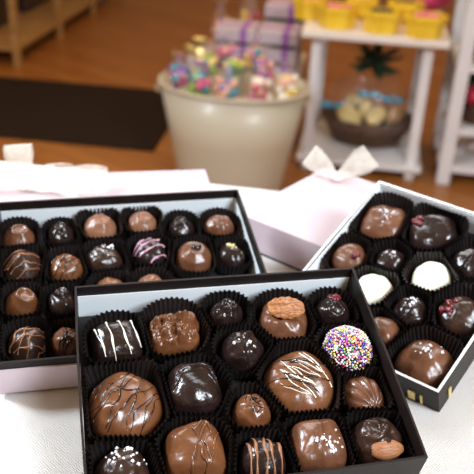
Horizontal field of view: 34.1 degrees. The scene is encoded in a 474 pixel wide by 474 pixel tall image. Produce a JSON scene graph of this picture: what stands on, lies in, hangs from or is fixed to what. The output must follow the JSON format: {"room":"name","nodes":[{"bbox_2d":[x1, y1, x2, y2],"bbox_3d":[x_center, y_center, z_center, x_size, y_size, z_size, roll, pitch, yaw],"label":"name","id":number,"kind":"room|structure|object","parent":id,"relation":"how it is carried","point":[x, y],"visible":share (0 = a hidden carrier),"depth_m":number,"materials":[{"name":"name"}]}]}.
{"room":"food shop","nodes":[
{"label":"food shop","id":0,"kind":"room"},
{"bbox_2d":[0,0,473,211],"bbox_3d":[0.030,-0.637,3.637,10.000,0.050,11.000,3,29,0],"label":"floor","id":1,"kind":"structure","parent":0,"point":[127,43],"depth_m":3.99,"materials":[{"name":"brown wood"}]},
{"bbox_2d":[0,0,96,66],"bbox_3d":[-1.241,-1.739,4.506,0.626,0.950,1.853,6,29,7],"label":"wooden rack","id":2,"kind":"object","parent":1,"relation":"on","point":[22,29],"visible":0.76,"depth_m":4.29,"materials":[{"name":"brown wood"}]},
{"bbox_2d":[0,76,168,151],"bbox_3d":[-0.825,-0.560,3.359,1.120,0.009,0.730,6,29,6],"label":"floor mat","id":3,"kind":"object","parent":1,"relation":"on","point":[119,117],"visible":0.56,"depth_m":3.30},
{"bbox_2d":[154,66,313,190],"bbox_3d":[-0.019,-0.350,2.656,0.540,0.378,0.376,7,29,8],"label":"tub","id":4,"kind":"object","parent":1,"relation":"on","point":[238,143],"visible":0.81,"depth_m":2.53,"materials":[{"name":"beige ceramic"}]},
{"bbox_2d":[202,94,251,99],"bbox_3d":[-0.014,-0.417,2.617,0.418,0.102,0.292,7,29,8],"label":"paper","id":5,"kind":"object","parent":4,"relation":"in","point":[238,97],"visible":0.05,"depth_m":2.63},
{"bbox_2d":[168,57,190,89],"bbox_3d":[-0.190,-0.546,2.551,0.088,0.135,0.089,-12,32,-25],"label":"bag","id":6,"kind":"object","parent":5,"relation":"on","point":[180,74],"visible":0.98,"depth_m":2.54,"materials":[{"name":"multicoloured plastic"}]},
{"bbox_2d":[214,69,239,98],"bbox_3d":[-0.028,-0.487,2.456,0.091,0.135,0.094,-16,34,-30],"label":"bag","id":7,"kind":"object","parent":5,"relation":"on","point":[226,88],"visible":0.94,"depth_m":2.44,"materials":[{"name":"multicoloured plastic"}]},
{"bbox_2d":[249,69,271,99],"bbox_3d":[0.072,-0.488,2.466,0.092,0.136,0.092,-7,30,-17],"label":"bag","id":8,"kind":"object","parent":5,"relation":"on","point":[258,83],"visible":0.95,"depth_m":2.45,"materials":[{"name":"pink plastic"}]},
{"bbox_2d":[274,66,298,98],"bbox_3d":[0.160,-0.503,2.503,0.093,0.135,0.094,1,29,-3],"label":"bag","id":9,"kind":"object","parent":5,"relation":"on","point":[285,87],"visible":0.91,"depth_m":2.49,"materials":[{"name":"multicoloured plastic"}]},
{"bbox_2d":[214,46,305,80],"bbox_3d":[0.048,-0.609,3.272,0.425,0.250,0.500,7,29,8],"label":"bench","id":10,"kind":"object","parent":1,"relation":"on","point":[300,72],"visible":0.16,"depth_m":3.35,"materials":[{"name":"white paint"}]},
{"bbox_2d":[272,57,298,75],"bbox_3d":[0.160,-0.669,3.062,0.155,0.063,0.151,7,29,8],"label":"gift box","id":11,"kind":"object","parent":10,"relation":"on","point":[293,70],"visible":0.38,"depth_m":2.99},
{"bbox_2d":[260,42,300,66],"bbox_3d":[0.163,-0.725,3.032,0.155,0.063,0.151,7,29,8],"label":"gift box","id":12,"kind":"object","parent":11,"relation":"on","point":[282,57],"visible":0.58,"depth_m":2.96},
{"bbox_2d":[257,22,301,49],"bbox_3d":[0.165,-0.781,3.002,0.155,0.063,0.151,7,29,8],"label":"gift box","id":13,"kind":"object","parent":12,"relation":"on","point":[269,35],"visible":1,"depth_m":2.94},
{"bbox_2d":[298,47,302,63],"bbox_3d":[0.189,-0.748,3.210,0.150,0.063,0.151,7,29,8],"label":"gift box","id":14,"kind":"object","parent":10,"relation":"on","point":[301,50],"visible":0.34,"depth_m":3.20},
{"bbox_2d":[299,36,303,49],"bbox_3d":[0.192,-0.804,3.180,0.150,0.063,0.151,7,29,8],"label":"gift box","id":15,"kind":"object","parent":14,"relation":"on","point":[301,38],"visible":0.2,"depth_m":3.15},
{"bbox_2d":[264,20,304,34],"bbox_3d":[0.194,-0.860,3.149,0.150,0.063,0.151,7,29,8],"label":"gift box","id":16,"kind":"object","parent":15,"relation":"on","point":[302,23],"visible":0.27,"depth_m":3.08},
{"bbox_2d":[265,0,301,22],"bbox_3d":[0.197,-0.916,3.119,0.150,0.063,0.151,7,29,8],"label":"gift box","id":17,"kind":"object","parent":16,"relation":"on","point":[275,10],"visible":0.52,"depth_m":3.06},
{"bbox_3d":[-0.001,-0.688,3.084,0.155,0.063,0.151,7,29,8],"label":"gift box","id":18,"kind":"object","parent":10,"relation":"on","visible":0},
{"bbox_2d":[215,42,257,60],"bbox_3d":[0.002,-0.744,3.053,0.155,0.063,0.151,7,29,8],"label":"gift box","id":19,"kind":"object","parent":18,"relation":"on","point":[241,50],"visible":0.24,"depth_m":2.98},
{"bbox_2d":[215,19,260,45],"bbox_3d":[0.005,-0.800,3.023,0.155,0.063,0.151,7,29,8],"label":"gift box","id":20,"kind":"object","parent":19,"relation":"on","point":[239,32],"visible":0.88,"depth_m":2.96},
{"bbox_2d":[296,11,450,179],"bbox_3d":[0.495,-0.556,2.927,0.496,0.524,0.485,7,29,8],"label":"display table","id":21,"kind":"object","parent":1,"relation":"on","point":[403,156],"visible":0.7,"depth_m":2.82,"materials":[{"name":"white paint"}]},
{"bbox_2d":[292,0,327,20],"bbox_3d":[0.260,-0.821,2.764,0.131,0.076,0.091,-1,29,-7],"label":"carton","id":22,"kind":"object","parent":21,"relation":"on","point":[307,10],"visible":0.94,"depth_m":2.73,"materials":[{"name":"cardboard"}]},
{"bbox_2d":[317,1,359,29],"bbox_3d":[0.347,-0.762,2.662,0.148,0.076,0.103,7,29,8],"label":"carton","id":23,"kind":"object","parent":21,"relation":"on","point":[332,15],"visible":1,"depth_m":2.63,"materials":[{"name":"cardboard"}]},
{"bbox_2d":[296,119,420,173],"bbox_3d":[0.481,-0.365,3.029,0.456,0.020,0.430,7,29,8],"label":"shelf","id":24,"kind":"object","parent":21,"relation":"attached to","point":[391,158],"depth_m":2.91,"materials":[{"name":"white paint"}]},
{"bbox_2d":[320,42,412,147],"bbox_3d":[0.510,-0.548,2.937,0.394,0.389,0.299,7,29,8],"label":"wicker basket","id":25,"kind":"object","parent":21,"relation":"on","point":[383,134],"visible":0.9,"depth_m":2.90,"materials":[{"name":"wicker"}]},
{"bbox_2d":[362,6,405,34],"bbox_3d":[0.494,-0.735,2.626,0.148,0.076,0.103,1,29,-2],"label":"carton","id":26,"kind":"object","parent":21,"relation":"on","point":[378,20],"visible":1,"depth_m":2.60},
{"bbox_2d":[404,11,449,39],"bbox_3d":[0.631,-0.709,2.589,0.148,0.076,0.103,4,29,3],"label":"carton","id":27,"kind":"object","parent":21,"relation":"on","point":[421,25],"visible":1,"depth_m":2.56,"materials":[{"name":"cardboard"}]},
{"bbox_2d":[431,0,473,184],"bbox_3d":[1.197,-0.664,2.708,0.845,0.980,0.385,7,29,8],"label":"shelf unit","id":28,"kind":"object","parent":1,"relation":"on","point":[450,134],"visible":0.98,"depth_m":2.79,"materials":[{"name":"white paint"}]},
{"bbox_3d":[-0.111,0.584,0.545,1.480,0.747,1.330,7,29,7],"label":"dining table","id":29,"kind":"object","parent":1,"relation":"on","visible":0},
{"bbox_2d":[0,161,473,473],"bbox_3d":[-0.100,0.350,0.417,1.549,0.220,1.399,7,29,7],"label":"tablecloth","id":30,"kind":"object","parent":29,"relation":"on","point":[40,430],"visible":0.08,"depth_m":0.58,"materials":[{"name":"white fabric"}]},
{"bbox_2d":[0,169,211,201],"bbox_3d":[-0.143,-0.015,0.819,0.245,0.034,0.185,-3,29,-10],"label":"gift box","id":31,"kind":"object","parent":30,"relation":"on","point":[140,182],"visible":0.21,"depth_m":0.86,"materials":[{"name":"cardboard"}]},
{"bbox_2d":[0,144,107,196],"bbox_3d":[-0.213,-0.078,0.837,0.150,0.054,0.071,3,29,0],"label":"ribbon bow","id":32,"kind":"object","parent":31,"relation":"on","point":[73,172],"visible":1,"depth_m":0.83,"materials":[{"name":"fabric"}]},
{"bbox_2d":[0,189,266,393],"bbox_3d":[-0.091,0.036,0.676,0.231,0.084,0.191,-5,29,-13],"label":"box","id":33,"kind":"object","parent":30,"relation":"on","point":[50,372],"visible":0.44,"depth_m":0.71,"materials":[{"name":"cardboard"}]},
{"bbox_2d":[0,216,39,248],"bbox_3d":[-0.196,0.003,0.701,0.035,0.030,0.039,-4,29,-12],"label":"paper cup","id":34,"kind":"object","parent":33,"relation":"in","point":[33,225],"visible":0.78,"depth_m":0.71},
{"bbox_2d":[3,224,35,245],"bbox_3d":[-0.198,0.002,0.702,0.030,0.028,0.031,-3,29,-11],"label":"chocolate","id":35,"kind":"object","parent":34,"relation":"in","point":[17,234],"visible":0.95,"depth_m":0.69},
{"bbox_2d":[0,281,42,321],"bbox_3d":[-0.178,0.058,0.643,0.034,0.029,0.040,-4,29,-12],"label":"paper cup","id":36,"kind":"object","parent":33,"relation":"in","point":[36,288],"visible":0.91,"depth_m":0.65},
{"bbox_2d":[5,287,38,315],"bbox_3d":[-0.180,0.056,0.645,0.029,0.029,0.030,-19,35,-34],"label":"chocolate","id":37,"kind":"object","parent":36,"relation":"in","point":[23,300],"visible":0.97,"depth_m":0.64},
{"bbox_2d":[3,250,41,279],"bbox_3d":[-0.187,0.025,0.675,0.034,0.034,0.037,-6,30,-16],"label":"chocolate","id":38,"kind":"object","parent":33,"relation":"in","point":[21,264],"visible":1,"depth_m":0.66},
{"bbox_2d":[0,244,45,284],"bbox_3d":[-0.186,0.029,0.674,0.039,0.030,0.045,-3,29,-11],"label":"paper cup","id":39,"kind":"object","parent":33,"relation":"in","point":[38,249],"visible":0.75,"depth_m":0.68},
{"bbox_2d":[0,316,48,360],"bbox_3d":[-0.168,0.088,0.612,0.036,0.030,0.046,-2,29,-9],"label":"paper cup","id":40,"kind":"object","parent":33,"relation":"in","point":[9,329],"visible":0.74,"depth_m":0.62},
{"bbox_2d":[8,326,48,359],"bbox_3d":[-0.166,0.085,0.616,0.032,0.030,0.034,11,30,15],"label":"chocolate","id":41,"kind":"object","parent":33,"relation":"in","point":[27,342],"visible":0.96,"depth_m":0.60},
{"bbox_2d":[42,282,74,322],"bbox_3d":[-0.144,0.059,0.648,0.035,0.028,0.038,-1,29,-6],"label":"paper cup","id":42,"kind":"object","parent":33,"relation":"in","point":[50,289],"visible":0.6,"depth_m":0.65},
{"bbox_2d":[47,287,74,315],"bbox_3d":[-0.148,0.056,0.650,0.024,0.029,0.030,-6,30,-15],"label":"chocolate","id":43,"kind":"object","parent":42,"relation":"in","point":[61,301],"visible":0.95,"depth_m":0.64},
{"bbox_2d":[42,216,79,250],"bbox_3d":[-0.161,0.002,0.707,0.033,0.028,0.037,-8,30,-19],"label":"paper cup","id":44,"kind":"object","parent":33,"relation":"in","point":[47,224],"visible":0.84,"depth_m":0.71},
{"bbox_2d":[47,222,74,243],"bbox_3d":[-0.162,-0.001,0.709,0.025,0.028,0.027,-4,29,-12],"label":"chocolate","id":45,"kind":"object","parent":44,"relation":"in","point":[60,232],"visible":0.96,"depth_m":0.70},
{"bbox_2d":[48,317,79,356],"bbox_3d":[-0.133,0.087,0.619,0.034,0.029,0.039,-4,29,-12],"label":"paper cup","id":46,"kind":"object","parent":33,"relation":"in","point":[56,325],"visible":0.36,"depth_m":0.63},
{"bbox_2d":[51,327,76,355],"bbox_3d":[-0.138,0.085,0.621,0.026,0.029,0.028,-7,30,-17],"label":"chocolate","id":47,"kind":"object","parent":46,"relation":"in","point":[63,342],"visible":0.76,"depth_m":0.61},
{"bbox_2d":[44,245,87,285],"bbox_3d":[-0.148,0.030,0.678,0.037,0.030,0.043,0,29,-5],"label":"paper cup","id":48,"kind":"object","parent":33,"relation":"in","point":[74,251],"visible":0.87,"depth_m":0.68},
{"bbox_2d":[49,253,83,279],"bbox_3d":[-0.150,0.029,0.680,0.032,0.028,0.032,12,30,17],"label":"chocolate","id":49,"kind":"object","parent":33,"relation":"in","point":[65,266],"visible":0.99,"depth_m":0.67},
{"bbox_2d":[75,207,122,243],"bbox_3d":[-0.128,-0.006,0.721,0.042,0.030,0.044,-6,30,-15],"label":"paper cup","id":50,"kind":"object","parent":33,"relation":"in","point":[82,216],"visible":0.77,"depth_m":0.73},
{"bbox_2d":[83,213,116,237],"bbox_3d":[-0.129,-0.008,0.723,0.033,0.029,0.033,16,31,23],"label":"chocolate","id":51,"kind":"object","parent":50,"relation":"in","point":[98,225],"visible":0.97,"depth_m":0.71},
{"bbox_2d":[87,244,122,274],"bbox_3d":[-0.119,0.021,0.693,0.032,0.030,0.033,-12,32,-25],"label":"chocolate","id":52,"kind":"object","parent":33,"relation":"in","point":[104,256],"visible":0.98,"depth_m":0.68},
{"bbox_2d":[82,238,127,276],"bbox_3d":[-0.117,0.023,0.691,0.038,0.030,0.040,-9,31,-20],"label":"paper cup","id":53,"kind":"object","parent":33,"relation":"in","point":[89,245],"visible":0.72,"depth_m":0.70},
{"bbox_2d":[122,205,162,237],"bbox_3d":[-0.088,-0.010,0.733,0.039,0.029,0.039,-6,30,-15],"label":"paper cup","id":54,"kind":"object","parent":33,"relation":"in","point":[154,211],"visible":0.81,"depth_m":0.74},
{"bbox_2d":[127,211,156,231],"bbox_3d":[-0.091,-0.012,0.734,0.030,0.028,0.029,27,37,37],"label":"chocolate","id":55,"kind":"object","parent":54,"relation":"in","point":[142,220],"visible":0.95,"depth_m":0.72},
{"bbox_2d":[126,232,170,270],"bbox_3d":[-0.080,0.018,0.703,0.041,0.030,0.043,-1,29,-8],"label":"paper cup","id":56,"kind":"object","parent":33,"relation":"in","point":[131,242],"visible":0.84,"depth_m":0.71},
{"bbox_2d":[133,238,166,263],"bbox_3d":[-0.080,0.016,0.706,0.031,0.028,0.034,-5,30,-15],"label":"chocolate","id":57,"kind":"object","parent":33,"relation":"in","point":[150,250],"visible":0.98,"depth_m":0.69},
{"bbox_2d":[162,209,200,247],"bbox_3d":[-0.054,-0.005,0.732,0.036,0.029,0.038,-4,29,-12],"label":"paper cup","id":58,"kind":"object","parent":33,"relation":"in","point":[171,215],"visible":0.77,"depth_m":0.74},
{"bbox_2d":[175,242,211,271],"bbox_3d":[-0.040,0.019,0.708,0.035,0.031,0.036,8,29,10],"label":"chocolate","id":59,"kind":"object","parent":33,"relation":"in","point":[192,256],"visible":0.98,"depth_m":0.69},
{"bbox_2d":[171,234,216,278],"bbox_3d":[-0.041,0.022,0.704,0.041,0.031,0.048,-4,29,-11],"label":"paper cup","id":60,"kind":"object","parent":33,"relation":"in","point":[205,240],"visible":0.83,"depth_m":0.70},
{"bbox_2d":[200,207,241,245],"bbox_3d":[-0.015,-0.007,0.740,0.039,0.030,0.039,-4,29,-13],"label":"paper cup","id":61,"kind":"object","parent":33,"relation":"in","point":[207,214],"visible":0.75,"depth_m":0.75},
{"bbox_2d":[204,215,233,235],"bbox_3d":[-0.018,-0.008,0.742,0.030,0.027,0.029,11,30,15],"label":"chocolate","id":62,"kind":"object","parent":61,"relation":"in","point":[216,224],"visible":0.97,"depth_m":0.73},
{"bbox_2d":[214,235,252,275],"bbox_3d":[-0.003,0.021,0.712,0.034,0.029,0.041,-3,29,-11],"label":"paper cup","id":63,"kind":"object","parent":33,"relation":"in","point":[223,270],"visible":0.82,"depth_m":0.71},
{"bbox_2d":[218,243,245,266],"bbox_3d":[-0.006,0.019,0.715,0.028,0.027,0.030,-5,30,-14],"label":"chocolate","id":64,"kind":"object","parent":63,"relation":"in","point":[229,254],"visible":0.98,"depth_m":0.70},
{"bbox_2d":[74,267,427,473],"bbox_3d":[0.000,0.103,0.553,0.222,0.084,0.174,-4,29,-12],"label":"box","id":65,"kind":"object","parent":33,"relation":"on","point":[90,300],"visible":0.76,"depth_m":0.59,"materials":[{"name":"cardboard"}]},
{"bbox_2d":[82,309,148,365],"bbox_3d":[-0.090,0.080,0.568,0.047,0.034,0.046,-5,29,-14],"label":"paper cup","id":66,"kind":"object","parent":65,"relation":"in","point":[111,316],"visible":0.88,"depth_m":0.57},
{"bbox_2d":[90,320,143,362],"bbox_3d":[-0.089,0.079,0.569,0.037,0.032,0.038,-7,30,-16],"label":"chocolate","id":67,"kind":"object","parent":65,"relation":"in","point":[116,340],"visible":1,"depth_m":0.56,"materials":[{"name":"food"}]},
{"bbox_2d":[88,439,161,473],"bbox_3d":[-0.071,0.154,0.497,0.046,0.032,0.045,-4,29,-12],"label":"paper cup","id":68,"kind":"object","parent":65,"relation":"in","point":[99,450],"visible":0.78,"depth_m":0.51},
{"bbox_2d":[94,446,149,473],"bbox_3d":[-0.074,0.152,0.497,0.036,0.033,0.037,-18,35,-33],"label":"chocolate","id":69,"kind":"object","parent":68,"relation":"in","point":[127,460],"visible":1,"depth_m":0.49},
{"bbox_2d":[83,359,170,441],"bbox_3d":[-0.076,0.117,0.533,0.056,0.038,0.064,-3,29,-11],"label":"paper cup","id":70,"kind":"object","parent":65,"relation":"in","point":[146,369],"visible":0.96,"depth_m":0.55,"materials":[{"name":"paper"}]},
{"bbox_2d":[88,372,163,436],"bbox_3d":[-0.078,0.117,0.534,0.053,0.033,0.052,13,30,18],"label":"chocolate","id":71,"kind":"object","parent":70,"relation":"in","point":[123,403],"visible":1,"depth_m":0.52,"materials":[{"name":"food"}]},
{"bbox_2d":[140,297,211,362],"bbox_3d":[-0.045,0.073,0.581,0.048,0.034,0.053,-8,30,-19],"label":"paper cup","id":72,"kind":"object","parent":65,"relation":"in","point":[167,305],"visible":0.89,"depth_m":0.59,"materials":[{"name":"paper"}]},
{"bbox_2d":[148,310,199,355],"bbox_3d":[-0.047,0.069,0.581,0.040,0.038,0.036,-3,29,-10],"label":"cluster","id":73,"kind":"object","parent":72,"relation":"in","point":[170,333],"visible":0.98,"depth_m":0.57,"materials":[{"name":"food"}]},
{"bbox_2d":[154,415,233,473],"bbox_3d":[-0.026,0.146,0.510,0.053,0.034,0.055,-9,31,-20],"label":"paper cup","id":74,"kind":"object","parent":65,"relation":"in","point":[224,431],"visible":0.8,"depth_m":0.52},
{"bbox_2d":[163,420,226,473],"bbox_3d":[-0.028,0.142,0.512,0.040,0.036,0.044,-5,29,-14],"label":"chocolate","id":75,"kind":"object","parent":65,"relation":"in","point":[196,447],"visible":1,"depth_m":0.50,"materials":[{"name":"food"}]},
{"bbox_2d":[161,353,233,418],"bbox_3d":[-0.026,0.110,0.547,0.049,0.034,0.052,-7,30,-17],"label":"paper cup","id":76,"kind":"object","parent":65,"relation":"in","point":[224,378],"visible":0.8,"depth_m":0.56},
{"bbox_2d":[166,362,222,413],"bbox_3d":[-0.031,0.107,0.547,0.039,0.038,0.042,-6,30,-16],"label":"chocolate","id":77,"kind":"object","parent":76,"relation":"in","point":[195,387],"visible":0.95,"depth_m":0.54,"materials":[{"name":"food"}]},
{"bbox_2d":[201,290,249,336],"bbox_3d":[-0.008,0.062,0.600,0.039,0.030,0.035,-9,31,-20],"label":"paper cup","id":78,"kind":"object","parent":65,"relation":"in","point":[211,299],"visible":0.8,"depth_m":0.60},
{"bbox_2d":[208,298,242,326],"bbox_3d":[-0.009,0.060,0.600,0.028,0.030,0.028,11,30,16],"label":"chocolate","id":79,"kind":"object","parent":78,"relation":"in","point":[226,311],"visible":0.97,"depth_m":0.59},
{"bbox_2d":[211,322,273,380],"bbox_3d":[0.003,0.088,0.575,0.043,0.031,0.043,24,35,34],"label":"paper cup","id":80,"kind":"object","parent":65,"relation":"in","point":[220,336],"visible":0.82,"depth_m":0.58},
{"bbox_2d":[219,330,264,372],"bbox_3d":[0.004,0.084,0.577,0.034,0.033,0.034,2,29,-2],"label":"chocolate","id":81,"kind":"object","parent":80,"relation":"in","point":[241,350],"visible":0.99,"depth_m":0.56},
{"bbox_2d":[231,394,270,427],"bbox_3d":[0.010,0.123,0.541,0.027,0.029,0.030,-5,29,-14],"label":"chocolate","id":82,"kind":"object","parent":65,"relation":"in","point":[249,410],"visible":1,"depth_m":0.53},
{"bbox_2d":[225,381,281,433],"bbox_3d":[0.009,0.125,0.537,0.036,0.030,0.039,-17,34,-32],"label":"paper cup","id":83,"kind":"object","parent":65,"relation":"in","point":[250,388],"visible":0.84,"depth_m":0.54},
{"bbox_2d":[233,427,297,473],"bbox_3d":[0.015,0.151,0.514,0.042,0.031,0.041,-4,29,-12],"label":"paper cup","id":84,"kind":"object","parent":65,"relation":"in","point":[274,435],"visible":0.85,"depth_m":0.52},
{"bbox_2d":[238,437,285,473],"bbox_3d":[0.017,0.150,0.514,0.033,0.031,0.036,7,29,8],"label":"chocolate","id":85,"kind":"object","parent":84,"relation":"in","point":[259,455],"visible":1,"depth_m":0.50,"materials":[{"name":"food"}]},
{"bbox_2d":[258,296,306,338],"bbox_3d":[0.035,0.064,0.600,0.039,0.038,0.039,5,29,4],"label":"chocolate","id":86,"kind":"object","parent":65,"relation":"in","point":[282,317],"visible":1,"depth_m":0.59,"materials":[{"name":"food"}]},
{"bbox_2d":[252,287,316,350],"bbox_3d":[0.035,0.067,0.601,0.049,0.035,0.049,-4,29,-12],"label":"paper cup","id":87,"kind":"object","parent":65,"relation":"in","point":[264,298],"visible":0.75,"depth_m":0.61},
{"bbox_2d":[255,338,341,420],"bbox_3d":[0.048,0.108,0.559,0.058,0.038,0.066,-20,36,-36],"label":"paper cup","id":88,"kind":"object","parent":65,"relation":"in","point":[281,348],"visible":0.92,"depth_m":0.57,"materials":[{"name":"paper"}]},
{"bbox_2d":[263,351,333,412],"bbox_3d":[0.045,0.107,0.564,0.052,0.033,0.053,-18,35,-33],"label":"chocolate","id":89,"kind":"object","parent":88,"relation":"in","point":[300,380],"visible":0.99,"depth_m":0.55,"materials":[{"name":"food"}]},
{"bbox_2d":[288,419,346,471],"bbox_3d":[0.055,0.142,0.525,0.039,0.035,0.041,-4,29,-11],"label":"chocolate","id":90,"kind":"object","parent":65,"relation":"in","point":[319,444],"visible":0.98,"depth_m":0.51,"materials":[{"name":"food"}]},
{"bbox_2d":[283,412,355,472],"bbox_3d":[0.054,0.145,0.524,0.044,0.033,0.048,-4,29,-12],"label":"paper cup","id":91,"kind":"object","parent":65,"relation":"in","point":[289,424],"visible":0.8,"depth_m":0.53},
{"bbox_2d":[308,286,359,331],"bbox_3d":[0.076,0.061,0.613,0.038,0.031,0.037,-4,29,-12],"label":"paper cup","id":92,"kind":"object","parent":65,"relation":"in","point":[317,296],"visible":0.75,"depth_m":0.62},
{"bbox_2d":[314,293,349,323],"bbox_3d":[0.075,0.060,0.614,0.029,0.030,0.031,9,29,12],"label":"chocolate","id":93,"kind":"object","parent":92,"relation":"in","point":[332,308],"visible":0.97,"depth_m":0.60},
{"bbox_2d":[314,322,378,381],"bbox_3d":[0.080,0.089,0.587,0.044,0.032,0.043,-6,30,-15],"label":"paper cup","id":94,"kind":"object","parent":65,"relation":"in","point":[319,338],"visible":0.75,"depth_m":0.59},
{"bbox_2d":[322,325,372,375],"bbox_3d":[0.084,0.084,0.584,0.038,0.030,0.042,-7,30,-18],"label":"chocolate","id":95,"kind":"object","parent":94,"relation":"in","point":[350,346],"visible":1,"depth_m":0.57,"materials":[{"name":"food"}]},
{"bbox_2d":[344,376,383,408],"bbox_3d":[0.091,0.116,0.565,0.031,0.024,0.032,-3,29,-11],"label":"chocolate","id":96,"kind":"object","parent":65,"relation":"in","point":[361,391],"visible":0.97,"depth_m":0.56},
{"bbox_2d":[339,366,394,414],"bbox_3d":[0.091,0.115,0.562,0.037,0.030,0.039,-2,29,-8],"label":"paper cup","id":97,"kind":"object","parent":65,"relation":"in","point":[374,373],"visible":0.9,"depth_m":0.56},
{"bbox_2d":[345,409,414,464],"bbox_3d":[0.096,0.144,0.533,0.040,0.032,0.046,-4,29,-12],"label":"paper cup","id":98,"kind":"object","parent":65,"relation":"in","point":[352,419],"visible":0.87,"depth_m":0.54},
{"bbox_2d":[351,417,403,463],"bbox_3d":[0.096,0.141,0.534,0.037,0.034,0.039,8,29,9],"label":"chocolate","id":99,"kind":"object","parent":98,"relation":"in","point":[376,439],"visible":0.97,"depth_m":0.52,"materials":[{"name":"food"}]},
{"bbox_2d":[246,168,375,270],"bbox_3d":[0.133,-0.004,0.818,0.205,0.038,0.168,23,34,32],"label":"gift box","id":100,"kind":"object","parent":30,"relation":"on","point":[290,226],"visible":0.22,"depth_m":0.81,"materials":[{"name":"cardboard"}]},
{"bbox_2d":[304,147,374,181],"bbox_3d":[0.117,-0.088,0.882,0.086,0.045,0.031,3,29,0],"label":"ribbon bow","id":101,"kind":"object","parent":100,"relation":"on","point":[336,177],"visible":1,"depth_m":0.88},
{"bbox_2d":[303,181,473,411],"bbox_3d":[0.148,0.041,0.676,0.163,0.096,0.181,23,35,33],"label":"box","id":102,"kind":"object","parent":30,"relation":"on","point":[435,399],"visible":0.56,"depth_m":0.64,"materials":[{"name":"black cardboard"}]},
{"bbox_2d":[322,231,371,269],"bbox_3d":[0.102,0.021,0.707,0.039,0.035,0.048,23,35,33],"label":"paper cup","id":103,"kind":"object","parent":102,"relation":"in","point":[346,238],"visible":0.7,"depth_m":0.72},
{"bbox_2d":[331,244,366,268],"bbox_3d":[0.104,0.021,0.712,0.034,0.029,0.034,-7,30,-17],"label":"chocolate","id":104,"kind":"object","parent":103,"relation":"in","point":[347,255],"visible":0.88,"depth_m":0.70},
{"bbox_2d":[359,274,392,304],"bbox_3d":[0.121,0.048,0.682,0.034,0.028,0.036,17,32,25],"label":"truffle","id":105,"kind":"object","parent":102,"relation":"in","point":[375,288],"visible":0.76,"depth_m":0.67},
{"bbox_2d":[355,265,400,310],"bbox_3d":[0.117,0.049,0.677,0.048,0.034,0.044,-7,30,-18],"label":"paper cup","id":106,"kind":"object","parent":102,"relation":"in","point":[393,278],"visible":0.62,"depth_m":0.68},
{"bbox_2d":[350,191,413,246],"bbox_3d":[0.138,-0.013,0.729,0.048,0.041,0.058,23,35,33],"label":"paper cup","id":107,"kind":"object","parent":102,"relation":"in","point":[393,200],"visible":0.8,"depth_m":0.74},
{"bbox_2d":[359,205,406,240],"bbox_3d":[0.140,-0.012,0.733,0.045,0.033,0.043,14,31,20],"label":"chocolate","id":108,"kind":"object","parent":107,"relation":"in","point":[380,221],"visible":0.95,"depth_m":0.72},
{"bbox_2d":[374,249,405,270],"bbox_3d":[0.139,0.023,0.700,0.030,0.027,0.030,5,29,5],"label":"chocolate","id":109,"kind":"object","parent":102,"relation":"in","point":[390,258],"visible":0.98,"depth_m":0.69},
{"bbox_2d":[369,239,413,279],"bbox_3d":[0.138,0.022,0.698,0.038,0.033,0.037,20,33,28],"label":"paper cup","id":110,"kind":"object","parent":102,"relation":"in","point":[378,247],"visible":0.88,"depth_m":0.70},
{"bbox_2d":[384,284,432,332],"bbox_3d":[0.149,0.064,0.654,0.038,0.033,0.043,-16,34,-31],"label":"paper cup","id":111,"kind":"object","parent":102,"relation":"in","point":[404,291],"visible":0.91,"depth_m":0.66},
{"bbox_2d":[392,297,428,324],"bbox_3d":[0.148,0.065,0.657,0.032,0.028,0.033,-7,30,-17],"label":"chocolate","id":112,"kind":"object","parent":102,"relation":"in","point":[411,310],"visible":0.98,"depth_m":0.65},
{"bbox_2d":[387,324,464,388],"bbox_3d":[0.147,0.099,0.619,0.054,0.040,0.051,23,35,33],"label":"paper cup","id":113,"kind":"object","parent":102,"relation":"in","point":[453,346],"visible":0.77,"depth_m":0.63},
{"bbox_2d":[394,340,453,388],"bbox_3d":[0.151,0.102,0.620,0.043,0.032,0.045,-18,34,-33],"label":"chocolate","id":114,"kind":"object","parent":113,"relation":"in","point":[425,361],"visible":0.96,"depth_m":0.61,"materials":[{"name":"food"}]},
{"bbox_2d":[402,251,458,301],"bbox_3d":[0.170,0.036,0.674,0.047,0.036,0.044,21,34,31],"label":"paper cup","id":115,"kind":"object","parent":102,"relation":"in","point":[421,258],"visible":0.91,"depth_m":0.68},
{"bbox_2d":[411,262,450,290],"bbox_3d":[0.171,0.037,0.678,0.034,0.028,0.036,13,30,19],"label":"truffle","id":116,"kind":"object","parent":102,"relation":"in","point":[430,275],"visible":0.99,"depth_m":0.67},
{"bbox_2d":[401,202,469,256],"bbox_3d":[0.181,0.000,0.707,0.055,0.039,0.059,16,31,24],"label":"paper cup","id":117,"kind":"object","parent":102,"relation":"in","point":[462,223],"visible":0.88,"depth_m":0.71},
{"bbox_2d":[407,214,457,248],"bbox_3d":[0.180,-0.003,0.713,0.046,0.035,0.042,4,29,3],"label":"chocolate","id":118,"kind":"object","parent":117,"relation":"in","point":[427,231],"visible":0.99,"depth_m":0.70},
{"bbox_2d":[432,281,473,342],"bbox_3d":[0.183,0.064,0.641,0.046,0.039,0.052,23,35,33],"label":"paper cup","id":119,"kind":"object","parent":102,"relation":"in","point":[461,289],"visible":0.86,"depth_m":0.65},
{"bbox_2d":[436,296,473,336],"bbox_3d":[0.187,0.065,0.645,0.041,0.031,0.039,13,30,18],"label":"chocolate","id":120,"kind":"object","parent":119,"relation":"in","point":[456,314],"visible":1,"depth_m":0.63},
{"bbox_2d":[445,234,473,283],"bbox_3d":[0.207,0.024,0.674,0.043,0.037,0.048,-7,30,-18],"label":"paper cup","id":121,"kind":"object","parent":102,"relation":"in","point":[467,241],"visible":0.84,"depth_m":0.69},
{"bbox_2d":[452,248,473,277],"bbox_3d":[0.207,0.024,0.680,0.035,0.028,0.035,-7,30,-18],"label":"chocolate","id":122,"kind":"object","parent":121,"relation":"in","point":[463,259],"visible":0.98,"depth_m":0.67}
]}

